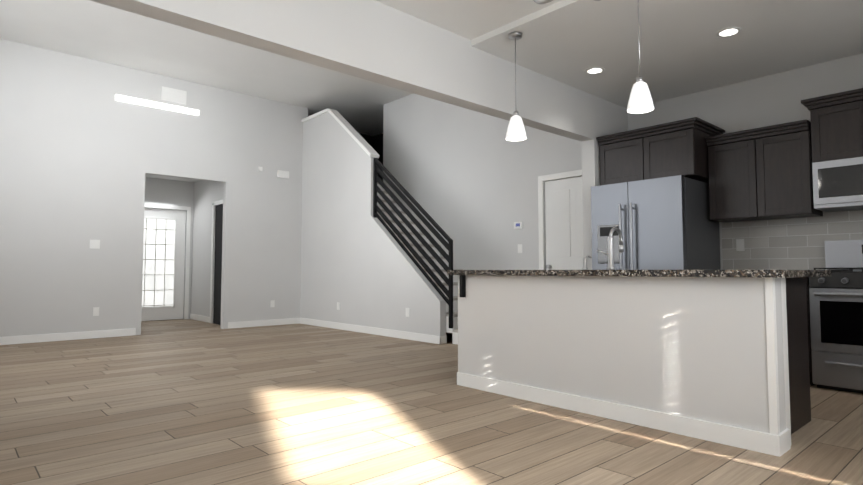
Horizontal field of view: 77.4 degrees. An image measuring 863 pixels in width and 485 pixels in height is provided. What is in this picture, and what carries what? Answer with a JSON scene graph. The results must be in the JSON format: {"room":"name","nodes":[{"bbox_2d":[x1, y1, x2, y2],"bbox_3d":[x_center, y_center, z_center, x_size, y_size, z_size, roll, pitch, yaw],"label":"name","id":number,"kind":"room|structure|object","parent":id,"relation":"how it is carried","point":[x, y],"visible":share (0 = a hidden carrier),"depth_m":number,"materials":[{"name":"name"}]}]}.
{"room":"kitchen","nodes":[
{"label":"kitchen","id":0,"kind":"room"},
{"bbox_2d":[0,39,307,336],"bbox_3d":[-4.571,-0.638,7.432,6.290,3.900,0.120,3,-4,-42],"label":"wall","id":1,"kind":"structure","parent":0,"point":[83,151],"depth_m":7.50,"materials":[{"name":"grey paint"}]},
{"bbox_2d":[0,328,135,344],"bbox_3d":[-5.462,1.211,6.437,3.470,0.100,0.014,3,-4,-42],"label":"baseboard","id":2,"kind":"structure","parent":1,"relation":"attached to","point":[9,340],"depth_m":7.04,"materials":[{"name":"white wood"}]},
{"bbox_2d":[90,240,99,248],"bbox_3d":[-4.567,0.036,7.309,0.120,0.120,0.011,3,-4,-42],"label":"light switch","id":3,"kind":"object","parent":1,"relation":"attached to","point":[94,244],"visible":1,"depth_m":7.31,"materials":[{"name":"white plastic"}]},
{"bbox_2d":[93,307,98,315],"bbox_3d":[-4.538,0.949,7.288,0.072,0.115,0.007,3,-4,-42],"label":"electrical outlet plate","id":4,"kind":"object","parent":1,"relation":"attached to","point":[96,309],"depth_m":7.29,"materials":[{"name":"white plastic"}]},
{"bbox_2d":[115,95,198,114],"bbox_3d":[-4.006,-2.001,7.925,1.130,0.075,0.010,3,-4,-42],"label":"wall light","id":5,"kind":"object","parent":1,"relation":"in","point":[155,104],"depth_m":7.90,"materials":[{"name":"white"}]},
{"bbox_2d":[161,86,186,104],"bbox_3d":[-3.853,-2.186,8.064,0.350,0.200,0.024,3,-4,-42],"label":"air vent","id":6,"kind":"object","parent":1,"relation":"in","point":[173,95],"visible":0.98,"depth_m":8.05,"materials":[{"name":"white plastic"}]},
{"bbox_2d":[228,318,299,328],"bbox_3d":[-2.732,1.344,8.895,1.260,0.100,0.014,3,-4,-42],"label":"baseboard","id":7,"kind":"structure","parent":1,"relation":"attached to","point":[241,324],"depth_m":8.86,"materials":[{"name":"white wood"}]},
{"bbox_2d":[270,300,274,306],"bbox_3d":[-2.652,1.041,8.987,0.072,0.115,0.007,3,-4,-42],"label":"electrical outlet plate","id":8,"kind":"object","parent":1,"relation":"attached to","point":[272,303],"depth_m":8.98,"materials":[{"name":"white plastic"}]},
{"bbox_2d":[277,170,288,178],"bbox_3d":[-2.529,-1.144,9.192,0.200,0.120,0.044,3,-4,-42],"label":"door chime","id":9,"kind":"object","parent":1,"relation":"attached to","point":[282,174],"visible":1,"depth_m":9.16,"materials":[{"name":"white plastic"}]},
{"bbox_2d":[145,174,222,318],"bbox_3d":[-4.451,0.049,9.034,1.720,2.700,2.150,3,-4,-42],"label":"wall","id":10,"kind":"structure","parent":0,"point":[198,197],"depth_m":9.93,"materials":[{"name":"grey paint"}]},
{"bbox_2d":[141,208,185,320],"bbox_3d":[-4.993,0.419,9.862,0.902,2.040,0.095,3,-4,-42],"label":"front door","id":11,"kind":"structure","parent":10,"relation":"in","point":[163,267],"depth_m":9.91,"materials":[{"name":"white glass"}]},
{"bbox_2d":[145,203,190,318],"bbox_3d":[-4.963,0.383,9.831,1.050,2.120,0.015,3,-4,-42],"label":"door frame","id":12,"kind":"structure","parent":10,"relation":"attached to","point":[188,209],"depth_m":10.13,"materials":[{"name":"white wood"}]},
{"bbox_2d":[190,314,209,322],"bbox_3d":[-4.208,1.392,9.787,0.014,0.100,1.010,3,-4,-42],"label":"baseboard","id":13,"kind":"structure","parent":10,"relation":"attached to","point":[192,316],"depth_m":9.75,"materials":[{"name":"white wood"}]},
{"bbox_2d":[210,204,222,324],"bbox_3d":[-3.551,0.378,9.093,0.040,2.050,0.760,3,-4,-42],"label":"door","id":14,"kind":"structure","parent":10,"relation":"attached to","point":[216,271],"depth_m":9.28,"materials":[{"name":"black"}]},
{"bbox_2d":[210,200,222,315],"bbox_3d":[-3.556,0.344,9.118,0.015,2.120,0.940,3,-4,-42],"label":"door frame","id":15,"kind":"structure","parent":10,"relation":"attached to","point":[220,201],"depth_m":9.43,"materials":[{"name":"white wood"}]},
{"bbox_2d":[0,0,412,135],"bbox_3d":[-2.215,-2.639,6.532,8.440,0.200,6.470,3,-4,-42],"label":"ceiling","id":16,"kind":"structure","parent":0,"point":[89,29],"depth_m":7.28,"materials":[{"name":"white paint"}]},
{"bbox_2d":[90,0,627,269],"bbox_3d":[-0.086,-0.818,4.096,6.324,3.900,0.150,3,-4,-42],"label":"ceiling beam","id":17,"kind":"structure","parent":0,"point":[377,42],"depth_m":3.94,"materials":[{"name":"grey paint"}]},
{"bbox_2d":[359,133,370,145],"bbox_3d":[-2.051,-0.454,10.844,2.270,3.900,0.120,3,-4,-42],"label":"wall","id":18,"kind":"structure","parent":0,"point":[367,137],"depth_m":11.48,"materials":[{"name":"grey paint"}]},
{"bbox_2d":[300,112,445,335],"bbox_3d":[-1.084,-0.409,8.175,0.100,3.524,3.670,3,-4,-42],"label":"wall","id":19,"kind":"structure","parent":0,"point":[359,265],"depth_m":8.28,"materials":[{"name":"grey paint"}]},
{"bbox_2d":[300,108,446,343],"bbox_3d":[-1.038,-0.437,8.126,0.160,3.574,3.562,3,-4,-42],"label":"trim","id":20,"kind":"structure","parent":19,"relation":"attached to","point":[357,137],"depth_m":8.08,"materials":[{"name":"white wood"}]},
{"bbox_2d":[373,158,452,327],"bbox_3d":[-0.293,-0.080,7.280,0.040,2.362,1.630,3,-4,-42],"label":"stair rail","id":21,"kind":"object","parent":19,"relation":"in","point":[448,245],"visible":0.98,"depth_m":7.18,"materials":[{"name":"black metal"}]},
{"bbox_2d":[371,133,382,180],"bbox_3d":[-0.529,-0.458,10.762,0.120,3.900,2.000,3,-4,-42],"label":"wall","id":22,"kind":"structure","parent":0,"point":[377,140],"depth_m":11.40,"materials":[{"name":"grey paint"}]},
{"bbox_2d":[0,319,862,484],"bbox_3d":[-1.321,1.251,5.329,8.600,0.100,12.100,3,-4,-42],"label":"floor","id":23,"kind":"structure","parent":0,"point":[178,402],"depth_m":3.18,"materials":[{"name":"brown wood"}]},
{"bbox_2d":[377,182,462,344],"bbox_3d":[-0.837,0.072,8.605,0.865,2.600,4.765,3,-4,-42],"label":"flight","id":24,"kind":"object","parent":23,"relation":"on","point":[454,330],"visible":0.17,"depth_m":7.80,"materials":[{"name":"paint"}]},
{"bbox_2d":[451,274,810,456],"bbox_3d":[1.267,0.679,3.780,0.891,0.876,2.250,3,-4,-42],"label":"kitchen island","id":25,"kind":"object","parent":23,"relation":"on","point":[720,356],"depth_m":3.17,"materials":[{"name":"grey paint"}]},
{"bbox_2d":[447,270,830,277],"bbox_3d":[1.272,0.221,3.806,0.960,0.040,2.356,3,-4,-42],"label":"island countertop","id":26,"kind":"structure","parent":25,"relation":"on","point":[530,273],"depth_m":3.12,"materials":[{"name":"stone"}]},
{"bbox_2d":[582,255,590,269],"bbox_3d":[1.096,0.148,3.796,0.101,0.101,0.040,3,-4,-42],"label":"soap dispenser","id":27,"kind":"object","parent":26,"relation":"on","point":[584,264],"visible":1,"depth_m":3.77,"materials":[{"name":"silver metal"}]},
{"bbox_2d":[597,227,623,269],"bbox_3d":[1.230,0.047,3.703,0.184,0.292,0.130,3,-4,-42],"label":"faucet","id":28,"kind":"object","parent":26,"relation":"on","point":[610,247],"visible":1,"depth_m":3.62,"materials":[{"name":"silver metal"}]},
{"bbox_2d":[591,175,720,269],"bbox_3d":[2.203,0.318,5.333,0.908,1.756,0.910,3,-4,-42],"label":"refrigerator","id":29,"kind":"object","parent":23,"relation":"on","point":[664,223],"visible":0.46,"depth_m":5.03,"materials":[{"name":"grey metal"}]},
{"bbox_2d":[806,277,815,384],"bbox_3d":[2.910,0.708,4.746,0.645,0.910,0.845,3,-4,-42],"label":"base cabinet","id":30,"kind":"object","parent":23,"relation":"on","point":[809,329],"depth_m":4.24,"materials":[{"name":"black wood"}]},
{"bbox_2d":[809,240,862,392],"bbox_3d":[3.415,0.550,4.116,0.699,1.161,0.760,3,-4,-42],"label":"gas range","id":31,"kind":"object","parent":23,"relation":"on","point":[836,311],"visible":0.9,"depth_m":4.09,"materials":[{"name":"silver metal"}]},
{"bbox_2d":[375,0,560,39],"bbox_3d":[0.333,-1.945,1.688,3.644,0.300,4.070,3,-4,-42],"label":"ceiling","id":32,"kind":"structure","parent":0,"point":[470,19],"depth_m":3.92,"materials":[{"name":"white paint"}]},
{"bbox_2d":[533,0,600,3],"bbox_3d":[0.493,-1.298,1.853,0.581,0.972,0.589,3,-4,-42],"label":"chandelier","id":33,"kind":"object","parent":32,"relation":"hanging from","point":[541,2],"visible":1,"depth_m":1.95,"materials":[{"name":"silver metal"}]},
{"bbox_2d":[383,93,581,269],"bbox_3d":[0.646,-0.621,7.746,0.120,3.900,4.300,3,-4,-42],"label":"wall","id":34,"kind":"structure","parent":0,"point":[467,179],"depth_m":7.70,"materials":[{"name":"grey paint"}]},
{"bbox_2d":[514,222,522,228],"bbox_3d":[1.138,-0.212,7.070,0.023,0.090,0.130,3,-4,-42],"label":"thermostat","id":35,"kind":"object","parent":34,"relation":"attached to","point":[518,225],"visible":0.98,"depth_m":7.05,"materials":[{"name":"white plastic"}]},
{"bbox_2d":[518,244,521,252],"bbox_3d":[1.157,0.095,7.044,0.007,0.115,0.072,3,-4,-42],"label":"plate","id":36,"kind":"object","parent":34,"relation":"attached to","point":[519,248],"visible":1,"depth_m":7.04,"materials":[{"name":"white plastic"}]},
{"bbox_2d":[538,169,581,269],"bbox_3d":[1.681,0.205,6.452,0.015,2.110,0.960,3,-4,-42],"label":"door frame","id":37,"kind":"structure","parent":34,"relation":"attached to","point":[541,179],"depth_m":6.78,"materials":[{"name":"white wood"}]},
{"bbox_2d":[545,176,582,269],"bbox_3d":[1.701,0.240,6.468,0.100,2.030,0.812,3,-4,-42],"label":"hall door","id":38,"kind":"structure","parent":34,"relation":"in","point":[564,221],"depth_m":6.58,"materials":[{"name":"white wood"}]},
{"bbox_2d":[471,0,862,108],"bbox_3d":[2.681,-1.806,3.802,2.680,0.350,4.070,3,-4,-42],"label":"ceiling","id":39,"kind":"structure","parent":0,"point":[685,49],"depth_m":4.32,"materials":[{"name":"white paint"}]},
{"bbox_2d":[506,31,526,140],"bbox_3d":[0.651,-1.199,4.168,0.164,0.819,0.162,3,-4,-42],"label":"pendant light","id":40,"kind":"object","parent":39,"relation":"hanging from","point":[516,130],"visible":1,"depth_m":4.13,"materials":[{"name":"white glass"}]},
{"bbox_2d":[585,67,604,73],"bbox_3d":[1.497,-1.565,4.938,0.180,0.006,0.180,3,-4,-42],"label":"recessed light","id":41,"kind":"object","parent":39,"relation":"in","point":[594,70],"visible":1,"depth_m":4.93,"materials":[{"name":"white"}]},
{"bbox_2d":[627,0,653,113],"bbox_3d":[1.321,-1.239,3.427,0.164,0.819,0.162,3,-4,-42],"label":"pendant light","id":42,"kind":"object","parent":39,"relation":"hanging from","point":[640,100],"visible":1,"depth_m":3.38,"materials":[{"name":"white glass"}]},
{"bbox_2d":[715,27,741,36],"bbox_3d":[2.284,-1.608,4.141,0.180,0.006,0.180,3,-4,-42],"label":"recessed light","id":43,"kind":"object","parent":39,"relation":"in","point":[728,31],"visible":1,"depth_m":4.14,"materials":[{"name":"white"}]},
{"bbox_2d":[627,53,862,269],"bbox_3d":[3.302,-0.369,4.948,0.120,3.095,3.388,3,-4,-42],"label":"wall","id":44,"kind":"structure","parent":0,"point":[770,100],"depth_m":5.11,"materials":[{"name":"grey paint"}]},
{"bbox_2d":[596,117,724,184],"bbox_3d":[2.312,-0.840,5.460,0.690,0.510,1.010,3,-4,-42],"label":"upper cabinet","id":45,"kind":"object","parent":44,"relation":"attached to","point":[676,148],"visible":0.77,"depth_m":5.19,"materials":[{"name":"brown wood"}]},
{"bbox_2d":[705,119,822,221],"bbox_3d":[3.002,-0.602,4.897,0.400,0.785,0.810,3,-4,-42],"label":"upper cabinet","id":46,"kind":"object","parent":44,"relation":"attached to","point":[761,173],"visible":0.9,"depth_m":4.76,"materials":[{"name":"brown wood"}]},
{"bbox_2d":[722,210,862,269],"bbox_3d":[3.588,-0.204,4.529,0.004,0.880,2.149,3,-4,-42],"label":"tile backsplash","id":47,"kind":"structure","parent":44,"relation":"attached to","point":[789,244],"depth_m":4.90,"materials":[{"name":"grey tile"}]},
{"bbox_2d":[736,239,744,250],"bbox_3d":[2.974,0.034,5.188,0.008,0.115,0.072,3,-4,-42],"label":"outlet","id":48,"kind":"object","parent":47,"relation":"attached to","point":[740,245],"visible":1,"depth_m":5.17,"materials":[{"name":"white plastic"}]},
{"bbox_2d":[801,88,862,162],"bbox_3d":[3.545,-0.929,4.312,0.400,0.535,0.890,3,-4,-42],"label":"upper cabinet","id":49,"kind":"object","parent":44,"relation":"attached to","point":[836,126],"visible":0.96,"depth_m":4.37,"materials":[{"name":"brown wood"}]},
{"bbox_2d":[812,157,862,211],"bbox_3d":[3.522,-0.467,4.268,0.460,0.382,0.760,3,-4,-42],"label":"microwave","id":50,"kind":"object","parent":49,"relation":"attached to","point":[837,185],"visible":1,"depth_m":4.30,"materials":[{"name":"silver metal"}]}
]}

